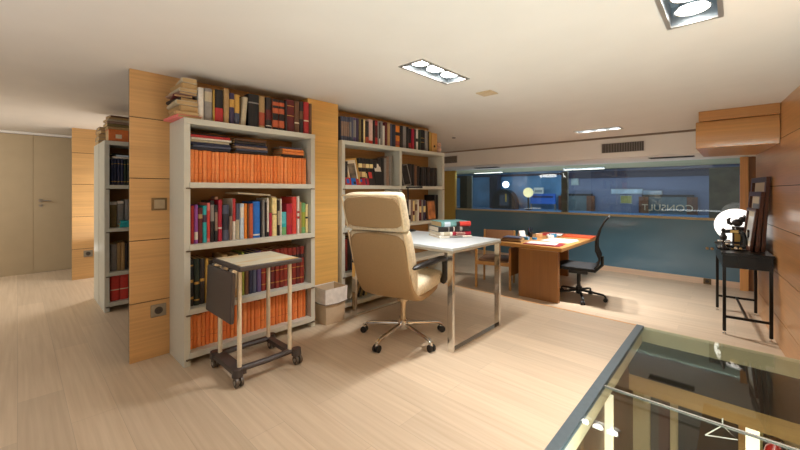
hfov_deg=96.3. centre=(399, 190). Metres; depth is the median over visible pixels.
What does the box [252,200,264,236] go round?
book
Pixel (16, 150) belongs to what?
wall
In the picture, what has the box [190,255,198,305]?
book
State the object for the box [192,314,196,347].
book
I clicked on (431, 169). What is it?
book
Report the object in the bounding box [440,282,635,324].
trim
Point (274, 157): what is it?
book
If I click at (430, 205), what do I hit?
book
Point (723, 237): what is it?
brass ornament
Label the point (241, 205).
book
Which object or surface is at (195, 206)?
book
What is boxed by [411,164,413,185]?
book
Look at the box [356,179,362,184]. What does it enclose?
book cover
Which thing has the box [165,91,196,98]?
book
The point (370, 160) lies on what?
book
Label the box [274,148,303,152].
book
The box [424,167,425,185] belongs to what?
book
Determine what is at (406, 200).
book
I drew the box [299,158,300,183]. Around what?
book
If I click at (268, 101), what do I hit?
book
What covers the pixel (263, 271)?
book
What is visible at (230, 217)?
book
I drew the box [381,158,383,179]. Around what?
book
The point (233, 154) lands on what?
book
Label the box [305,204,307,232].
book
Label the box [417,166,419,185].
book
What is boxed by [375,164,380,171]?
picture
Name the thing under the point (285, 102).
book
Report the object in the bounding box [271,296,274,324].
book
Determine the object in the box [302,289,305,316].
book
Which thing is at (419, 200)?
book
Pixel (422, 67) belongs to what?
ceiling light
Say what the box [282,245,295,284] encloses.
book
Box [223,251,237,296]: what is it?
book
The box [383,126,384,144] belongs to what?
book
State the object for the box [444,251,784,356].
floor
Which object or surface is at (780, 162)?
wall
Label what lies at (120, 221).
book
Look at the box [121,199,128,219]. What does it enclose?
book
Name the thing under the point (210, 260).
book
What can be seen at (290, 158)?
book
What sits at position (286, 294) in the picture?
book
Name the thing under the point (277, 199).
book
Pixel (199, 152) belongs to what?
book
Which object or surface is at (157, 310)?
power socket
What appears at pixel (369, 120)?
book
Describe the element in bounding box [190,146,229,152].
book
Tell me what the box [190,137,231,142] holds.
book
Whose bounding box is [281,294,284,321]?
book
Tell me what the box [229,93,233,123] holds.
book
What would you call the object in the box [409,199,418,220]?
book
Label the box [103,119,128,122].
book
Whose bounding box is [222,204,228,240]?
book
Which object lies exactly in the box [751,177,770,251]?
picture frame
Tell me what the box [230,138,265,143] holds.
book
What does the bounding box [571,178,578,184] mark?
wall picture
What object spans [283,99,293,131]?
book
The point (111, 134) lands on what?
box
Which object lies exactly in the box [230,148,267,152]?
book
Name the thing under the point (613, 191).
wall picture
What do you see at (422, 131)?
book
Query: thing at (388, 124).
book
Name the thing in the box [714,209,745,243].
lamp
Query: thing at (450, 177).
wall
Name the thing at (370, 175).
book cover
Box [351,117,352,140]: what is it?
book
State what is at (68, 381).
floor
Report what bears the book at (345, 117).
on the bookcase at (346, 149)
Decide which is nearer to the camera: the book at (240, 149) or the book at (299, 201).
the book at (240, 149)
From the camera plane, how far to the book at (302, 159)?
3.14 m
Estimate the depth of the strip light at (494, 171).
10.02 m
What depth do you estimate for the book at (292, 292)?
3.09 m
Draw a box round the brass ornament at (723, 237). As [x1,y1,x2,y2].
[717,228,730,249]
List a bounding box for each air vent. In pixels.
[444,155,457,163]
[600,140,645,153]
[649,155,694,158]
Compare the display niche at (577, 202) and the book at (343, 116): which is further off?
the display niche at (577, 202)
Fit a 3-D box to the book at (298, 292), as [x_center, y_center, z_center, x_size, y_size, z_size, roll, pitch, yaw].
[-0.943,0.992,3.185,0.177,0.236,0.025,0,0,43]
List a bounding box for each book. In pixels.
[95,137,105,141]
[96,130,105,134]
[96,134,105,137]
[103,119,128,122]
[103,123,128,127]
[105,121,128,124]
[105,126,128,130]
[106,115,128,118]
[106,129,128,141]
[107,117,128,120]
[110,156,128,159]
[110,159,113,184]
[110,201,116,226]
[110,242,116,270]
[110,275,118,300]
[114,159,116,184]
[114,241,120,270]
[115,201,123,223]
[117,159,119,184]
[117,224,128,227]
[118,240,124,269]
[119,220,128,223]
[119,274,127,299]
[120,159,123,184]
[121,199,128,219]
[123,160,125,184]
[124,241,127,269]
[125,239,128,268]
[126,159,128,184]
[163,114,201,122]
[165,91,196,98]
[166,97,196,104]
[166,99,197,109]
[168,87,197,94]
[168,105,197,114]
[168,110,198,116]
[170,82,197,91]
[170,93,192,99]
[176,77,196,84]
[190,132,227,137]
[190,134,229,140]
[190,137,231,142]
[190,139,228,144]
[190,142,229,146]
[190,144,230,149]
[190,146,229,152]
[190,149,193,181]
[190,204,197,243]
[190,205,193,243]
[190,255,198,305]
[190,258,192,306]
[190,316,192,349]
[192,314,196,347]
[193,87,203,119]
[194,150,197,181]
[195,255,204,303]
[197,313,200,346]
[198,151,201,181]
[198,202,209,241]
[198,205,206,242]
[198,207,202,242]
[198,255,207,302]
[200,312,204,345]
[201,200,213,241]
[202,150,206,181]
[204,88,211,120]
[205,256,212,264]
[205,311,208,344]
[207,151,210,182]
[208,199,221,240]
[209,312,212,342]
[211,152,214,182]
[212,90,214,120]
[212,252,226,269]
[213,314,217,341]
[214,89,222,121]
[214,205,217,241]
[215,152,218,182]
[219,152,223,182]
[222,89,228,122]
[222,152,226,182]
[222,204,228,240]
[222,320,225,339]
[223,198,235,239]
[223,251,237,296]
[225,192,270,195]
[226,322,229,337]
[227,153,231,182]
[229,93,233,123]
[229,140,265,145]
[229,143,266,147]
[229,216,231,239]
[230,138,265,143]
[230,146,267,150]
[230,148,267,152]
[230,150,266,155]
[230,324,233,337]
[232,153,234,182]
[232,249,243,294]
[234,94,239,123]
[234,153,238,182]
[234,305,236,335]
[236,203,238,238]
[239,93,258,126]
[239,97,247,124]
[239,154,242,182]
[239,203,243,238]
[242,201,259,237]
[242,249,255,292]
[242,250,251,293]
[242,303,246,333]
[243,154,246,182]
[244,203,246,238]
[244,271,247,294]
[246,248,260,291]
[246,302,249,332]
[247,154,249,182]
[247,203,252,237]
[247,204,248,237]
[250,154,253,182]
[250,301,253,331]
[251,200,261,236]
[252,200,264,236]
[254,155,256,182]
[254,300,256,330]
[255,248,265,290]
[256,198,268,236]
[257,155,260,182]
[257,300,259,329]
[259,96,264,127]
[259,299,263,328]
[261,155,263,182]
[261,197,276,235]
[264,156,266,182]
[264,247,274,288]
[264,298,265,327]
[265,97,271,128]
[265,202,266,236]
[266,246,278,287]
[267,156,269,182]
[268,246,283,286]
[269,213,271,235]
[270,156,272,183]
[271,154,302,157]
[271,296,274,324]
[272,99,277,129]
[272,147,301,149]
[272,151,303,155]
[273,156,276,183]
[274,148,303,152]
[275,295,277,324]
[276,245,286,285]
[277,156,279,183]
[277,199,281,234]
[277,200,279,235]
[278,100,283,129]
[278,295,280,323]
[280,156,282,183]
[280,245,291,284]
[281,196,295,233]
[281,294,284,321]
[282,203,291,234]
[282,212,285,234]
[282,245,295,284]
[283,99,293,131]
[283,157,286,183]
[284,101,286,130]
[285,293,287,321]
[286,196,298,233]
[287,157,289,183]
[288,244,299,283]
[290,158,291,183]
[290,244,303,282]
[292,158,294,183]
[292,292,293,319]
[294,101,298,131]
[294,291,296,318]
[295,158,298,183]
[297,290,299,317]
[299,101,302,132]
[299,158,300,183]
[299,201,300,232]
[300,290,301,316]
[301,158,303,183]
[301,203,304,232]
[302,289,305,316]
[303,102,308,133]
[304,158,305,183]
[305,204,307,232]
[309,104,311,133]
[338,116,342,139]
[343,116,344,139]
[345,117,346,139]
[345,161,347,176]
[345,237,350,270]
[345,239,346,270]
[347,117,348,140]
[349,117,350,140]
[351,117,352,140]
[353,118,355,141]
[356,118,358,141]
[356,158,361,178]
[359,118,360,141]
[361,119,362,141]
[362,158,365,177]
[363,119,364,142]
[365,119,372,143]
[365,121,368,142]
[366,159,368,177]
[369,159,372,171]
[373,120,374,143]
[373,158,380,166]
[373,160,376,167]
[375,120,377,143]
[377,156,388,185]
[379,121,382,144]
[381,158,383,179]
[383,122,386,145]
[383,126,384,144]
[383,156,391,185]
[384,158,385,185]
[387,123,389,145]
[390,124,391,145]
[392,124,395,146]
[396,125,399,146]
[400,126,402,147]
[402,164,410,185]
[403,126,405,147]
[403,168,408,181]
[406,127,408,147]
[406,200,410,221]
[409,128,410,148]
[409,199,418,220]
[411,129,413,148]
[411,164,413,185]
[411,200,412,220]
[413,200,416,220]
[413,201,414,220]
[414,129,415,148]
[414,165,416,185]
[414,199,422,219]
[416,129,417,149]
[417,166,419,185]
[418,130,420,149]
[419,200,420,220]
[420,167,423,185]
[421,130,423,149]
[423,200,425,219]
[424,131,427,150]
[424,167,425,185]
[424,195,435,212]
[426,167,429,185]
[426,201,435,219]
[429,132,430,150]
[429,225,469,231]
[429,230,470,235]
[429,234,471,238]
[430,168,433,185]
[431,219,470,226]
[434,168,436,185]
[436,195,437,218]
[501,238,524,240]
[501,240,523,242]
[503,235,523,238]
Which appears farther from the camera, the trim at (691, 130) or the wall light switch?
the trim at (691, 130)
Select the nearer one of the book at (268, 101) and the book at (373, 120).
the book at (268, 101)
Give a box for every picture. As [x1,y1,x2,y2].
[348,163,356,178]
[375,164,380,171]
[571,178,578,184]
[611,189,642,193]
[620,195,631,203]
[643,190,662,194]
[747,216,753,240]
[753,203,758,237]
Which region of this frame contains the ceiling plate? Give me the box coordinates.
[476,90,497,96]
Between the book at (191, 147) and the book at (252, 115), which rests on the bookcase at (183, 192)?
the book at (252, 115)
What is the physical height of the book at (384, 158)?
0.310 m
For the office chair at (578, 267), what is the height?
1.185 m
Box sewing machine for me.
[721,227,749,248]
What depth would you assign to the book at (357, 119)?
3.70 m
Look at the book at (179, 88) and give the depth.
2.49 m
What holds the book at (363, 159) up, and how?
on the bookcase at (346, 149)
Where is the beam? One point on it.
(683, 143)
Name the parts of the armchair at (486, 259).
leg, leg, seat rail, seat, backrest, leg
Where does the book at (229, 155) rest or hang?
on the bookcase at (183, 192)
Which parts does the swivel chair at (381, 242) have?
headrest panel, leg, leg, leg, leg, armrest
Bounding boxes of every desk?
[350,231,500,352]
[501,232,595,303]
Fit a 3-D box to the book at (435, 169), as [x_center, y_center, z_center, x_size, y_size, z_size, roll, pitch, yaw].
[0.409,-0.183,4.774,0.174,0.245,0.059,0,0,43]
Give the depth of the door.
5.37 m
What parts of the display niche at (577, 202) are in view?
brown post, dark pane, frame, brown post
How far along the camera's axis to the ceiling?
2.33 m
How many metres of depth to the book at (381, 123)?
3.95 m
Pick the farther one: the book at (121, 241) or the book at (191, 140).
the book at (121, 241)
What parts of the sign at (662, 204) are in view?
brown post, dark pane, brown post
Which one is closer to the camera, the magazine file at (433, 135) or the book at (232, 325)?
the book at (232, 325)
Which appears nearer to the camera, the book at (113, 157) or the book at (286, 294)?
the book at (286, 294)
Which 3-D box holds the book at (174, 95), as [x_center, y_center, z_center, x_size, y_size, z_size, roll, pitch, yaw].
[-1.567,-0.658,2.562,0.120,0.019,0.200,0,0,-38]
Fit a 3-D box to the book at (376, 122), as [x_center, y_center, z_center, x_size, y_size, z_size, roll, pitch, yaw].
[-0.321,-0.633,3.959,0.188,0.266,0.039,0,0,43]
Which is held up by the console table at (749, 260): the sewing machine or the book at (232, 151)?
the sewing machine
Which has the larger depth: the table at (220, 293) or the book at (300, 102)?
the book at (300, 102)
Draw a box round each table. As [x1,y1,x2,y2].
[206,251,302,388]
[530,194,555,209]
[715,241,774,342]
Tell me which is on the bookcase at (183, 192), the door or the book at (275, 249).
the book at (275, 249)
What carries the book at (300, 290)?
on the bookcase at (183, 192)
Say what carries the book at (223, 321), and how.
on the bookcase at (183, 192)
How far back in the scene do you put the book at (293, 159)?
3.08 m
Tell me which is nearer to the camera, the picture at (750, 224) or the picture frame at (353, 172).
the picture frame at (353, 172)
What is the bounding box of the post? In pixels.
[740,157,748,291]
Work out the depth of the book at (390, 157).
4.08 m
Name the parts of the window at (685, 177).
sill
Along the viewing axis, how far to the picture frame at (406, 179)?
4.27 m
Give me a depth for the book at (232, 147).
2.79 m
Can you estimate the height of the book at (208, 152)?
0.227 m
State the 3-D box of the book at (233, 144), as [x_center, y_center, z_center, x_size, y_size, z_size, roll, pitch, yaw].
[-1.235,-0.355,2.881,0.180,0.017,0.260,0,0,43]
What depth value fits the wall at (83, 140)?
4.88 m
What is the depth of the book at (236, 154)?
2.73 m
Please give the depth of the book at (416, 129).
4.40 m
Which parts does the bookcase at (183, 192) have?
panel, panel, shelf, shelf, shelf, shelf, panel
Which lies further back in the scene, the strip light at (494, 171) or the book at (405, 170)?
the strip light at (494, 171)
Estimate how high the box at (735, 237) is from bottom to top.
0.225 m
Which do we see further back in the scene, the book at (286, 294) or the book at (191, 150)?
the book at (286, 294)
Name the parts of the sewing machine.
arm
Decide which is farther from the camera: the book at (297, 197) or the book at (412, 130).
the book at (412, 130)
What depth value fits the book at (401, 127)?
4.18 m
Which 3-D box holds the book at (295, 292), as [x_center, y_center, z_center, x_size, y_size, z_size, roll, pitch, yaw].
[-0.967,0.990,3.170,0.180,0.239,0.027,0,0,43]
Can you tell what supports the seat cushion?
on the swivel chair at (381, 242)
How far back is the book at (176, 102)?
2.48 m
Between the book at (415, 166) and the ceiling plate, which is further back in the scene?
the book at (415, 166)
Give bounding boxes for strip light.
[473,171,503,173]
[563,167,605,169]
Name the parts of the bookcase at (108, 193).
panel, shelf, shelf, shelf, shelf, panel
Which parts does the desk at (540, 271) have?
modesty panel, panel, panel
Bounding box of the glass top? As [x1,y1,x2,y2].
[561,326,799,449]
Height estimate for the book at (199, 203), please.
0.284 m
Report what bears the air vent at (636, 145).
attached to the beam
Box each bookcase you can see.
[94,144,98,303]
[99,140,128,312]
[170,117,314,367]
[338,140,444,312]
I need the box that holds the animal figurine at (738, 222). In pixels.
[726,215,745,226]
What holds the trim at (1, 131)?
attached to the wall at (16, 150)
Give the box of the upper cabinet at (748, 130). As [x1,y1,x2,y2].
[696,103,779,156]
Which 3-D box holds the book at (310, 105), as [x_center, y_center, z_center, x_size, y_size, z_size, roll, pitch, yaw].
[-0.867,-0.640,3.265,0.193,0.280,0.027,0,0,43]
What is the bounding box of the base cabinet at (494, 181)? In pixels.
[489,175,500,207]
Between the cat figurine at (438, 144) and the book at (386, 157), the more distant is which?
the cat figurine at (438, 144)
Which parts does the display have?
panel, bulb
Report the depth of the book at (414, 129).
4.37 m
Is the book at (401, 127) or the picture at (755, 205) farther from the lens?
the book at (401, 127)
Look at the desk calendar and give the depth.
5.87 m
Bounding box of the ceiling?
[0,0,799,151]
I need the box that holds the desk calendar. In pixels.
[518,230,525,235]
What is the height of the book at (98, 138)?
0.039 m
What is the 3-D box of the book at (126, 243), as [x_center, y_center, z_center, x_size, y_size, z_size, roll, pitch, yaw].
[-2.892,0.675,3.762,0.200,0.270,0.025,0,0,43]
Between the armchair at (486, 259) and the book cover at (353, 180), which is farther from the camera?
the armchair at (486, 259)
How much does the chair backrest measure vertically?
0.505 m
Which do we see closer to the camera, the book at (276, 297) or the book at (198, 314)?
the book at (198, 314)
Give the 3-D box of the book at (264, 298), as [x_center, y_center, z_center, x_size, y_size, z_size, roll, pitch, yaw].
[-1.152,0.989,2.972,0.183,0.242,0.030,0,0,43]
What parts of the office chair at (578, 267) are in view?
leg, seat, leg, leg, frame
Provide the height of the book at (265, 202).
0.279 m
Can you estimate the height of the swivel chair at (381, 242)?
1.194 m
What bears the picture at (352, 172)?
attached to the picture frame at (353, 172)
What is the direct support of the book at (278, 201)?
on the bookcase at (183, 192)
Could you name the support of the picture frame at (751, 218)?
on the console table at (749, 260)
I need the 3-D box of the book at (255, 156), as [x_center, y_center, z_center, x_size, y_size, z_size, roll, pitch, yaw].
[-1.204,-0.174,2.896,0.168,0.227,0.028,0,0,43]
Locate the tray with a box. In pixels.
[730,247,746,250]
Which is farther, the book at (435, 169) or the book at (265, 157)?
the book at (435, 169)
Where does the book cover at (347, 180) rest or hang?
on the bookcase at (346, 149)
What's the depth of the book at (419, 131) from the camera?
4.42 m
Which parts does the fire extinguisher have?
valve handle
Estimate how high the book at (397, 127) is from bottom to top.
0.256 m
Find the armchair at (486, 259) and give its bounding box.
[475,229,514,290]
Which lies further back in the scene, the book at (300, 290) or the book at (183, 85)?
the book at (300, 290)
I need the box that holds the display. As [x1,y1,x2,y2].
[491,181,518,208]
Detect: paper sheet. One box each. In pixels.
[527,241,558,244]
[540,238,576,243]
[555,238,576,240]
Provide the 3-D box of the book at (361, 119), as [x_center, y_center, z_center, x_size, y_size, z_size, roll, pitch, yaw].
[-0.457,-0.626,3.811,0.193,0.252,0.018,0,0,43]
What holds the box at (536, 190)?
on the table at (535, 198)
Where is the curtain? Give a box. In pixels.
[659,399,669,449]
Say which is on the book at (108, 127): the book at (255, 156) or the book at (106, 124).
the book at (106, 124)
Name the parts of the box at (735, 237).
inlay panel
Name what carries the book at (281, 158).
on the bookcase at (183, 192)
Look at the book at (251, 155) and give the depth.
2.81 m
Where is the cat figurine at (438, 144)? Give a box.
[437,142,440,151]
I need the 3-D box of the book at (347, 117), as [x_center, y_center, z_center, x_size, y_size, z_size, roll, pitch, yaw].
[-0.588,-0.623,3.677,0.191,0.246,0.025,0,0,43]
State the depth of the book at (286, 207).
3.04 m
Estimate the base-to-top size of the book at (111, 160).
0.261 m
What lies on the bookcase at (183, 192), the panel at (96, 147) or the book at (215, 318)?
the book at (215, 318)
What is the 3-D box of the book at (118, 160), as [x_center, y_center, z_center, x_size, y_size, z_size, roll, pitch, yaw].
[-2.925,-0.194,3.701,0.194,0.268,0.024,0,0,43]
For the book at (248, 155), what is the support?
on the bookcase at (183, 192)
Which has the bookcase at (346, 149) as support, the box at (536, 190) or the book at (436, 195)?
the book at (436, 195)
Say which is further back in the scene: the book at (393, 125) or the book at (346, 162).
the book at (393, 125)
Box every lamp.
[406,186,422,231]
[523,188,533,209]
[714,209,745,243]
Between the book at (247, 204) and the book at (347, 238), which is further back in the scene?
the book at (347, 238)
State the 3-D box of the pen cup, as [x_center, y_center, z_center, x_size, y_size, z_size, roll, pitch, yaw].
[2.179,0.687,5.986,0.078,0.166,0.079,0,0,43]
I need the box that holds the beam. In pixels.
[444,131,755,170]
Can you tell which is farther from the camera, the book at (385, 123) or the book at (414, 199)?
the book at (414, 199)
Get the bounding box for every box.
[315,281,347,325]
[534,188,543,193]
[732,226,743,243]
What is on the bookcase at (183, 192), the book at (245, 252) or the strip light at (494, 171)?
the book at (245, 252)
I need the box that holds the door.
[34,135,71,272]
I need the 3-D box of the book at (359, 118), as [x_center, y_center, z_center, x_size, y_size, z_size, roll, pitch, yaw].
[-0.480,-0.628,3.797,0.188,0.256,0.030,0,0,43]
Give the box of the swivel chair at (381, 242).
[341,192,447,352]
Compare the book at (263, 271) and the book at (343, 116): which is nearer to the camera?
the book at (263, 271)
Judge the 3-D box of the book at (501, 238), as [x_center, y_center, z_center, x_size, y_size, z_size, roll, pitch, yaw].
[1.734,0.738,5.512,0.300,0.019,0.230,0,0,35]
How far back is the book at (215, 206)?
2.61 m
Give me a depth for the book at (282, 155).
3.08 m
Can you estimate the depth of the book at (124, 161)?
3.68 m
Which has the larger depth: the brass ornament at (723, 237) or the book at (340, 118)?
the brass ornament at (723, 237)
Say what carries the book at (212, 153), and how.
on the bookcase at (183, 192)
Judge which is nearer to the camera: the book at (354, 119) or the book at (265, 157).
the book at (265, 157)
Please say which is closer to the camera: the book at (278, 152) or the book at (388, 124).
the book at (278, 152)
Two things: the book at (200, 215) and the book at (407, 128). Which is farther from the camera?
the book at (407, 128)
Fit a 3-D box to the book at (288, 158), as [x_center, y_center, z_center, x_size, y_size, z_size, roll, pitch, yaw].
[-1.008,-0.173,3.103,0.174,0.226,0.024,0,0,43]
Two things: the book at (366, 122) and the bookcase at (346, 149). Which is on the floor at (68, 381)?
the bookcase at (346, 149)
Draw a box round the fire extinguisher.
[763,434,788,449]
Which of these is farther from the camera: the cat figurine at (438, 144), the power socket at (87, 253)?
the power socket at (87, 253)
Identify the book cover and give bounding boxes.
[345,177,351,184]
[351,178,356,184]
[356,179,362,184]
[361,178,369,184]
[367,171,375,184]
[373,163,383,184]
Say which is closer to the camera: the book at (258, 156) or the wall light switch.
the wall light switch
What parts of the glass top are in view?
grey post, dark glass, wood post, lit panel, olive post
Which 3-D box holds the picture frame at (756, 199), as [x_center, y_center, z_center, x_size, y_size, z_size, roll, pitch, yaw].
[3.961,0.328,4.005,0.075,0.640,0.520,0,0,34]
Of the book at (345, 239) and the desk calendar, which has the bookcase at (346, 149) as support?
the book at (345, 239)
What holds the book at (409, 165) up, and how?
on the bookcase at (346, 149)
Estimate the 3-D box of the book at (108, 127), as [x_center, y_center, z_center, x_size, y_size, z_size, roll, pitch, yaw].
[-2.917,-0.633,3.688,0.200,0.025,0.170,0,0,43]
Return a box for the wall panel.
[300,98,337,319]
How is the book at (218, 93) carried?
on the bookcase at (183, 192)
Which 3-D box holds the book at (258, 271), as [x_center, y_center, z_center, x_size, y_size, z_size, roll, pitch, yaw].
[-1.200,0.645,2.940,0.199,0.330,0.036,0,0,43]
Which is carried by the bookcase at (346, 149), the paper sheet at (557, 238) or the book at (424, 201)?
the book at (424, 201)
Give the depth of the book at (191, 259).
2.51 m
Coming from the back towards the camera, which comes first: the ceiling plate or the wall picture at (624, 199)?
the wall picture at (624, 199)
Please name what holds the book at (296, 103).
on the bookcase at (183, 192)
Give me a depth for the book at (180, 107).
2.50 m
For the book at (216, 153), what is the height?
0.226 m
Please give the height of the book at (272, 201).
0.315 m
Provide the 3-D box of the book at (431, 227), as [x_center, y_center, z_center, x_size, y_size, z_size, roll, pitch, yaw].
[0.461,0.348,3.369,0.310,0.046,0.251,0,0,-16]
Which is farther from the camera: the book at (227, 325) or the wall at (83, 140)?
the wall at (83, 140)
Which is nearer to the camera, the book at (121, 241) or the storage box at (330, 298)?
the storage box at (330, 298)
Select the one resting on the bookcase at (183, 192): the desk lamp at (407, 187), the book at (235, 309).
the book at (235, 309)
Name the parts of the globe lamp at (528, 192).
globe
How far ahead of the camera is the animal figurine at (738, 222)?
4.25 m
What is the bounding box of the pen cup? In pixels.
[528,227,532,236]
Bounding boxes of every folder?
[523,241,564,246]
[542,232,564,234]
[562,234,595,238]
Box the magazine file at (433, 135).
[431,133,436,151]
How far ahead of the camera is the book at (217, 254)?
2.73 m
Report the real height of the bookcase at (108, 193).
1.700 m
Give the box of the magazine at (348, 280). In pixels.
[345,276,351,298]
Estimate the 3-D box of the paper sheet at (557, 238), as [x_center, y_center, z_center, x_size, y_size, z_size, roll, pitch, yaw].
[2.595,0.762,5.583,0.300,0.003,0.220,0,0,34]
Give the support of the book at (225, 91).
on the bookcase at (183, 192)
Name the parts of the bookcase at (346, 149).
panel, shelf, shelf, shelf, shelf, panel, panel, shelf, shelf, shelf, panel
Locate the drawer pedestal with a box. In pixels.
[518,254,518,290]
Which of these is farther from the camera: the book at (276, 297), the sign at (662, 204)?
the sign at (662, 204)
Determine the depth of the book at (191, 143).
2.59 m
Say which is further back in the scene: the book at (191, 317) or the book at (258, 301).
the book at (258, 301)
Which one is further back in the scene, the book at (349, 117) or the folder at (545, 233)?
the folder at (545, 233)
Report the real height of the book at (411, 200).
0.255 m
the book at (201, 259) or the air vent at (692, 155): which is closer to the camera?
the book at (201, 259)
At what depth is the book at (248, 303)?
2.80 m
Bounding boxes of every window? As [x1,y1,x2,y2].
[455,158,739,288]
[457,158,739,217]
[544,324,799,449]
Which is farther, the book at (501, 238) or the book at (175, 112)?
the book at (501, 238)
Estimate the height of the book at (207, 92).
0.238 m
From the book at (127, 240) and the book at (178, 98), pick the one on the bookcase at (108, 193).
the book at (127, 240)
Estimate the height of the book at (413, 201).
0.250 m
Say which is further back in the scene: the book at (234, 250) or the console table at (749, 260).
the console table at (749, 260)
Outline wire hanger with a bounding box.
[705,418,736,439]
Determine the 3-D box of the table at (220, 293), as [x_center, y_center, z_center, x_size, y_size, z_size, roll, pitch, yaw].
[-0.994,0.830,2.461,0.454,0.739,0.493,0,0,43]
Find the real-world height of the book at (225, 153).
0.229 m
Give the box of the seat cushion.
[415,268,441,294]
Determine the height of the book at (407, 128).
0.262 m
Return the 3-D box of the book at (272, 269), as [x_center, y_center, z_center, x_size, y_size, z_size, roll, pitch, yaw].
[-1.121,0.649,3.028,0.196,0.322,0.038,0,0,43]
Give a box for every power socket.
[84,250,92,256]
[151,303,165,317]
[703,278,710,284]
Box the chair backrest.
[350,229,417,291]
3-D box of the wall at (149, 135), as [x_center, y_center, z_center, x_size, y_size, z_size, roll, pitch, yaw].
[-0.754,0.175,3.698,0.035,2.050,3.310,0,0,43]
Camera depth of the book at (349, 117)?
3.62 m
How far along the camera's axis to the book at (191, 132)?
2.61 m
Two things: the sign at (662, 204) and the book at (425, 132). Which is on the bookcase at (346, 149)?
the book at (425, 132)
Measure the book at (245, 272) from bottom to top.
0.300 m
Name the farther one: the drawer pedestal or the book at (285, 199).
the drawer pedestal
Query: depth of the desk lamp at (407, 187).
3.82 m
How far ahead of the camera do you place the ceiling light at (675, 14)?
1.74 m
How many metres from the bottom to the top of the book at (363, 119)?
0.256 m
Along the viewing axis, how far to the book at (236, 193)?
2.81 m
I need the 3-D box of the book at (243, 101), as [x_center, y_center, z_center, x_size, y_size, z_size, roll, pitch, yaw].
[-1.261,-0.615,2.824,0.165,0.228,0.058,0,0,43]
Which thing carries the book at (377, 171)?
on the bookcase at (346, 149)
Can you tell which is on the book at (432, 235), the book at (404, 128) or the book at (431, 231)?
the book at (431, 231)
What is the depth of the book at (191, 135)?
2.59 m
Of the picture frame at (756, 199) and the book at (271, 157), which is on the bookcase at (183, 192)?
the book at (271, 157)
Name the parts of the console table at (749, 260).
leg, leg, drawer, leg, leg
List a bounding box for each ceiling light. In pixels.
[398,59,469,84]
[573,126,623,132]
[654,0,723,30]
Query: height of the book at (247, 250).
0.325 m
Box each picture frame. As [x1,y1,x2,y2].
[345,158,360,182]
[402,164,410,185]
[744,207,758,250]
[748,192,764,251]
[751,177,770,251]
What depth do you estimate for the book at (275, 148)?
3.09 m
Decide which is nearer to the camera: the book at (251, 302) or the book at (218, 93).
the book at (218, 93)
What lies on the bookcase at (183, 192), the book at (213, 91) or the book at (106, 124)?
the book at (213, 91)
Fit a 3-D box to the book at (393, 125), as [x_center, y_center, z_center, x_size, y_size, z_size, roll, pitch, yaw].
[-0.136,-0.629,4.159,0.197,0.258,0.058,0,0,43]
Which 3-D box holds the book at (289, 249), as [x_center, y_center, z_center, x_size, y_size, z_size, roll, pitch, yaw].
[-1.017,0.649,3.144,0.206,0.322,0.038,0,0,43]
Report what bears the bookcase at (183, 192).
on the floor at (68, 381)
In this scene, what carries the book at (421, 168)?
on the bookcase at (346, 149)
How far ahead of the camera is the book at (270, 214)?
2.92 m
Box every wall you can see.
[0,133,33,276]
[72,128,96,279]
[129,68,427,363]
[444,171,456,219]
[749,156,755,291]
[756,86,799,359]
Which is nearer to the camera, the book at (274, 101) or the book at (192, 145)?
the book at (192, 145)
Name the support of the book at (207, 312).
on the bookcase at (183, 192)
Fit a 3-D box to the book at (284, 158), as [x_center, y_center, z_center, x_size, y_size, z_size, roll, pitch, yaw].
[-1.021,-0.172,3.078,0.168,0.224,0.028,0,0,43]
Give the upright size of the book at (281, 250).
0.326 m
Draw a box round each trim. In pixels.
[0,130,71,137]
[440,129,695,152]
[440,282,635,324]
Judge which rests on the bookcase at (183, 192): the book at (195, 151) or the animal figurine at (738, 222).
the book at (195, 151)
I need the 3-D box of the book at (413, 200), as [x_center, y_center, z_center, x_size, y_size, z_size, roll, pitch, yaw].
[0.145,0.241,4.468,0.165,0.258,0.041,0,0,43]
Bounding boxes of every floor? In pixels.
[0,268,635,449]
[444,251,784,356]
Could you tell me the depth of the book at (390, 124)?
4.06 m
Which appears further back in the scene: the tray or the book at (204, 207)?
the tray
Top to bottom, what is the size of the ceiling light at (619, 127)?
0.111 m
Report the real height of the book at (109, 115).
0.021 m
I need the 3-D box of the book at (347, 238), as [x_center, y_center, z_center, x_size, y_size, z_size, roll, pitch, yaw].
[-0.578,0.645,3.710,0.173,0.330,0.039,0,0,43]
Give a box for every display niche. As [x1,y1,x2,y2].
[558,194,594,210]
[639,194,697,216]
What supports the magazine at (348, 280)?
on the bookcase at (346, 149)
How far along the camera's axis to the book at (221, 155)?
2.64 m
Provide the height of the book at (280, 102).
0.258 m
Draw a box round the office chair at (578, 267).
[560,215,609,304]
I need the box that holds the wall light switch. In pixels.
[151,198,166,209]
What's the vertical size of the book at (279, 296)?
0.236 m
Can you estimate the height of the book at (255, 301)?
0.239 m
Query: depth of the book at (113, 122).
3.61 m
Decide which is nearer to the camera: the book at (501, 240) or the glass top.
the glass top
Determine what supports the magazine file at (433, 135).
on the bookcase at (346, 149)
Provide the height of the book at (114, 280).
0.250 m
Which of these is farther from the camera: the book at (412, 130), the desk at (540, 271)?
the desk at (540, 271)

